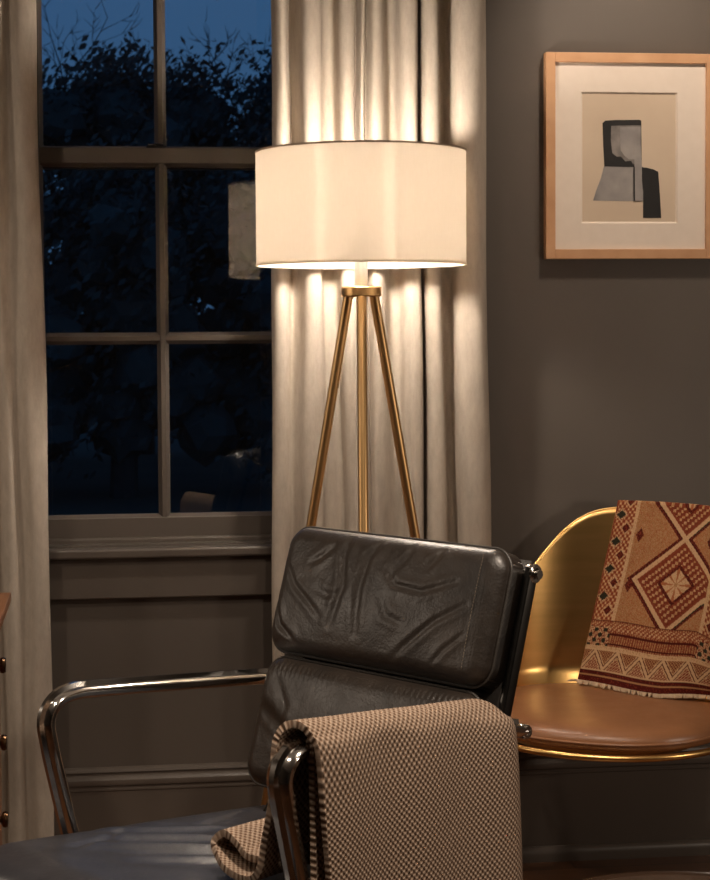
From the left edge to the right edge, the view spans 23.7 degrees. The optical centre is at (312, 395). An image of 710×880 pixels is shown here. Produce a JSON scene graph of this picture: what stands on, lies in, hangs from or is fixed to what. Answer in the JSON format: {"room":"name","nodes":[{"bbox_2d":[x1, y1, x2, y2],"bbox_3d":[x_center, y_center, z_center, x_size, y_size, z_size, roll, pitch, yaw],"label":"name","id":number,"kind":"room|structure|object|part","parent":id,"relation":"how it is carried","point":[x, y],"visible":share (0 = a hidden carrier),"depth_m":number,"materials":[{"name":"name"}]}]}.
{"room":"living room","nodes":[
{"label":"living room","id":0,"kind":"room"},
{"bbox_2d":[49,0,709,767],"bbox_3d":[0.010,-0.205,4.165,6.200,2.700,0.220,-1,2,-7],"label":"wall","id":1,"kind":"structure","parent":0,"point":[599,369],"depth_m":4.12,"materials":[{"name":"paint"}]},
{"bbox_2d":[36,0,271,600],"bbox_3d":[-0.369,-0.517,4.101,0.950,1.986,0.293,-1,2,-7],"label":"window","id":2,"kind":"structure","parent":1,"relation":"in","point":[236,569],"depth_m":4.06,"materials":[{"name":"paint"}]},
{"bbox_3d":[-0.373,-0.969,4.094,0.670,0.838,0.037,-1,2,-7],"label":"sash","id":3,"kind":"part","parent":2,"relation":"part of","materials":[{"name":"paint"}]},
{"bbox_3d":[-0.372,-0.969,4.088,0.580,0.742,0.014,-1,2,-7],"label":"pane moulding","id":4,"kind":"part","parent":2,"relation":"part of","materials":[{"name":"paint"}]},
{"bbox_3d":[-0.362,-0.126,4.088,0.670,0.940,0.037,-1,2,-7],"label":"sash","id":5,"kind":"part","parent":2,"relation":"part of","materials":[{"name":"paint"}]},
{"bbox_3d":[-0.362,-0.133,4.082,0.580,0.852,0.014,-1,2,-7],"label":"pane moulding","id":6,"kind":"part","parent":2,"relation":"part of","materials":[{"name":"paint"}]},
{"bbox_3d":[-0.351,0.369,4.041,0.950,0.024,0.098,-1,2,-7],"label":"sill","id":7,"kind":"part","parent":2,"relation":"part of","materials":[{"name":"paint"}]},
{"bbox_2d":[54,745,709,862],"bbox_3d":[0.033,1.015,4.091,5.800,0.268,0.032,-1,2,-7],"label":"baseboard","id":8,"kind":"structure","parent":1,"relation":"attached to","point":[572,810],"depth_m":4.16,"materials":[{"name":"paint"}]},
{"bbox_2d":[543,52,709,258],"bbox_3d":[0.771,-0.583,4.113,0.424,0.497,0.025,-1,2,-7],"label":"framed picture","id":9,"kind":"object","parent":1,"relation":"attached to","point":[627,135],"visible":1,"depth_m":4.11,"materials":[{"name":"brown wood"}]},
{"bbox_2d":[582,94,675,221],"bbox_3d":[0.769,-0.579,4.115,0.262,0.337,0.010,-1,2,-7],"label":"print","id":10,"kind":"object","parent":9,"relation":"attached to","point":[629,140],"depth_m":4.11,"materials":[{"name":"paper"}]},
{"bbox_2d":[522,855,709,879],"bbox_3d":[0.360,1.312,1.346,6.200,0.100,6.020,-1,2,-7],"label":"floor","id":11,"kind":"structure","parent":0,"point":[566,870],"depth_m":4.10,"materials":[{"name":"brown wood"}]},
{"bbox_2d":[0,593,10,844],"bbox_3d":[-0.869,0.809,3.335,0.526,0.755,0.507,-1,2,-7],"label":"dresser","id":12,"kind":"object","parent":11,"relation":"on","point":[5,598],"visible":0.99,"depth_m":3.37,"materials":[{"name":"brown wood"}]},
{"bbox_3d":[-0.640,0.999,3.370,0.012,0.154,0.467,-1,2,-7],"label":"drawer","id":13,"kind":"part","parent":12,"relation":"part of","materials":[{"name":"brown wood"}]},
{"bbox_3d":[-0.641,0.834,3.363,0.012,0.139,0.467,-1,2,-7],"label":"drawer","id":14,"kind":"part","parent":12,"relation":"part of","materials":[{"name":"brown wood"}]},
{"bbox_3d":[-0.626,0.536,3.360,0.031,0.033,0.033,-1,2,-7],"label":"knob","id":15,"kind":"part","parent":12,"relation":"part of","materials":[{"name":"brown metal"}]},
{"bbox_3d":[-0.625,0.690,3.366,0.031,0.033,0.033,-1,2,-7],"label":"knob","id":16,"kind":"part","parent":12,"relation":"part of","materials":[{"name":"brown metal"}]},
{"bbox_3d":[-0.624,0.845,3.373,0.031,0.033,0.033,-1,2,-7],"label":"knob","id":17,"kind":"part","parent":12,"relation":"part of","materials":[{"name":"brown metal"}]},
{"bbox_2d":[0,526,542,879],"bbox_3d":[-0.102,0.733,2.786,0.809,0.943,0.623,-3,3,-45],"label":"office chair","id":18,"kind":"object","parent":11,"relation":"on","point":[363,621],"visible":0.66,"depth_m":2.88,"materials":[{"name":"black leather"}]},
{"bbox_3d":[-0.265,0.655,3.034,0.551,0.347,0.038,-3,3,-45],"label":"armrest","id":19,"kind":"part","parent":18,"relation":"part of","materials":[{"name":"metal"}]},
{"bbox_3d":[-0.138,0.776,2.753,0.700,0.123,0.515,-3,3,-45],"label":"seat","id":20,"kind":"part","parent":18,"relation":"part of","materials":[{"name":"black leather"}]},
{"bbox_3d":[-0.212,0.547,2.936,0.730,0.521,0.014,-3,3,-45],"label":"rail","id":21,"kind":"part","parent":18,"relation":"part of","materials":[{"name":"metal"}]},
{"bbox_2d":[211,699,522,879],"bbox_3d":[0.090,0.716,2.658,0.502,0.515,0.267,-3,3,-45],"label":"throw blanket","id":22,"kind":"object","parent":18,"relation":"on","point":[431,791],"visible":0.92,"depth_m":2.55,"materials":[{"name":"beige fabric"}]},
{"bbox_3d":[0.140,0.664,2.618,0.561,0.359,0.048,-3,3,-45],"label":"armrest","id":23,"kind":"part","parent":18,"relation":"part of","materials":[{"name":"metal"}]},
{"bbox_3d":[0.132,0.500,2.994,0.154,0.455,0.530,-3,3,-45],"label":"panel","id":24,"kind":"part","parent":18,"relation":"part of","materials":[{"name":"black leather"}]},
{"bbox_3d":[0.119,0.559,2.602,0.730,0.521,0.014,-3,3,-45],"label":"rail","id":25,"kind":"part","parent":18,"relation":"part of","materials":[{"name":"metal"}]},
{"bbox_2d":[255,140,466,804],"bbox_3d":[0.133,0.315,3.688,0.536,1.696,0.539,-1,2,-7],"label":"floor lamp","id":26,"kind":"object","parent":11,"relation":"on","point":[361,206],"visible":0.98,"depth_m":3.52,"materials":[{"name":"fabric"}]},
{"bbox_3d":[-0.033,0.465,3.816,0.289,1.388,0.021,1,3,31],"label":"leg","id":27,"kind":"part","parent":26,"relation":"part of","materials":[{"name":"gold metal"}]},
{"bbox_3d":[0.104,-0.409,3.694,0.459,0.246,0.459,-1,2,-7],"label":"lamp shade","id":28,"kind":"part","parent":26,"relation":"part of","materials":[{"name":"fabric"}]},
{"bbox_2d":[354,262,367,285],"bbox_3d":[0.105,-0.298,3.699,0.029,0.127,0.029,-1,2,-7],"label":"socket","id":29,"kind":"object","parent":26,"relation":"attached to","point":[361,268],"depth_m":3.69,"materials":[{"name":"white paint"}]},
{"bbox_3d":[0.108,0.474,3.565,0.022,1.388,0.289,0,2,1],"label":"leg","id":30,"kind":"part","parent":26,"relation":"part of","materials":[{"name":"gold metal"}]},
{"bbox_3d":[0.255,0.463,3.812,0.289,1.388,0.021,-2,3,-29],"label":"leg","id":31,"kind":"part","parent":26,"relation":"part of","materials":[{"name":"gold metal"}]},
{"bbox_2d":[511,507,709,761],"bbox_3d":[0.671,0.714,3.814,0.627,0.875,0.574,-1,2,-7],"label":"tub chair","id":32,"kind":"object","parent":11,"relation":"on","point":[571,720],"visible":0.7,"depth_m":3.84,"materials":[{"name":"gold metal"}]},
{"bbox_2d":[511,683,709,751],"bbox_3d":[0.649,0.713,3.791,0.554,0.056,0.521,-1,2,-7],"label":"seat cushion","id":33,"kind":"object","parent":32,"relation":"on","point":[562,717],"depth_m":3.64,"materials":[{"name":"brown leather"}]},
{"bbox_3d":[0.601,0.753,3.687,0.595,0.015,0.289,1,3,23],"label":"seat rail","id":34,"kind":"part","parent":32,"relation":"part of","materials":[{"name":"gold metal"}]},
{"bbox_2d":[567,500,709,699],"bbox_3d":[0.815,0.468,3.917,0.409,0.424,0.221,2,3,42],"label":"textile","id":35,"kind":"object","parent":32,"relation":"on","point":[649,631],"visible":1,"depth_m":3.94,"materials":[{"name":"orange fabric"}]},
{"bbox_2d":[583,871,709,879],"bbox_3d":[0.495,0.951,2.169,0.452,0.552,0.452,-1,2,-7],"label":"side table","id":36,"kind":"object","parent":11,"relation":"on","point":[645,875],"visible":1,"depth_m":2.36,"materials":[{"name":"brown wood"}]},
{"bbox_3d":[0.342,-1.485,1.229,6.200,0.100,6.020,-1,2,-7],"label":"ceiling","id":37,"kind":"structure","parent":0,"visible":0},
{"bbox_2d":[0,0,53,844],"bbox_3d":[-0.836,-0.190,3.863,0.454,2.683,0.095,-1,2,-7],"label":"curtain","id":38,"kind":"object","parent":37,"relation":"hanging from","point":[25,632],"visible":0.87,"depth_m":3.88,"materials":[{"name":"fabric"}]},
{"bbox_2d":[271,0,490,662],"bbox_3d":[0.167,-0.202,3.984,0.541,2.683,0.107,-1,2,-7],"label":"curtain","id":39,"kind":"object","parent":37,"relation":"hanging from","point":[402,70],"visible":0.43,"depth_m":3.97,"materials":[{"name":"fabric"}]},
{"label":"outside","id":40,"kind":"structure","parent":0,"visible":0},
{"bbox_2d":[48,367,271,514],"bbox_3d":[-5.761,-0.018,48.857,80.000,0.150,89.750,-1,2,-7],"label":"ground","id":41,"kind":"structure","parent":40,"point":[194,487],"depth_m":20.30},
{"bbox_2d":[43,191,66,296],"bbox_3d":[-4.053,-0.940,19.060,3.676,4.179,3.338,2,3,44],"label":"tree","id":42,"kind":"object","parent":41,"relation":"on","point":[49,229],"visible":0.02,"depth_m":19.07,"materials":[{"name":"green plant"}]},
{"bbox_2d":[42,42,91,424],"bbox_3d":[-4.877,-2.130,24.655,4.183,6.096,5.057,-1,2,-9],"label":"tree","id":43,"kind":"object","parent":41,"relation":"on","point":[50,301],"visible":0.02,"depth_m":24.33,"materials":[{"name":"green plant"}]},
{"bbox_2d":[41,0,217,263],"bbox_3d":[-4.754,-3.793,29.220,6.631,9.041,4.986,1,3,25],"label":"bare tree","id":44,"kind":"object","parent":41,"relation":"on","point":[71,31],"visible":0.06,"depth_m":29.23,"materials":[{"name":"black plant"}]},
{"bbox_2d":[43,122,250,498],"bbox_3d":[-2.205,-0.907,18.803,2.967,4.112,4.520,0,2,7],"label":"tree","id":45,"kind":"object","parent":41,"relation":"on","point":[106,273],"visible":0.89,"depth_m":18.46,"materials":[{"name":"green plant"}]},
{"bbox_2d":[42,31,268,453],"bbox_3d":[-2.217,-2.211,25.421,4.562,6.160,5.063,0,2,6],"label":"tree","id":46,"kind":"object","parent":41,"relation":"on","point":[108,102],"visible":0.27,"depth_m":24.24,"materials":[{"name":"green plant"}]},
{"bbox_2d":[150,146,271,487],"bbox_3d":[-0.191,-0.926,19.675,3.228,4.051,3.049,-3,3,-44],"label":"tree","id":47,"kind":"object","parent":41,"relation":"on","point":[234,282],"visible":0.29,"depth_m":19.18,"materials":[{"name":"green plant"}]},
{"bbox_2d":[171,12,269,301],"bbox_3d":[-0.317,-2.988,29.436,5.299,7.365,3.912,-1,2,-13],"label":"bare tree","id":48,"kind":"object","parent":41,"relation":"on","point":[207,35],"visible":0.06,"depth_m":29.28,"materials":[{"name":"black plant"}]},
{"bbox_2d":[198,39,271,375],"bbox_3d":[-0.297,-2.221,25.114,3.589,6.181,4.320,-2,3,-34],"label":"tree","id":49,"kind":"object","parent":41,"relation":"on","point":[256,130],"visible":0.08,"depth_m":24.48,"materials":[{"name":"green plant"}]}
]}

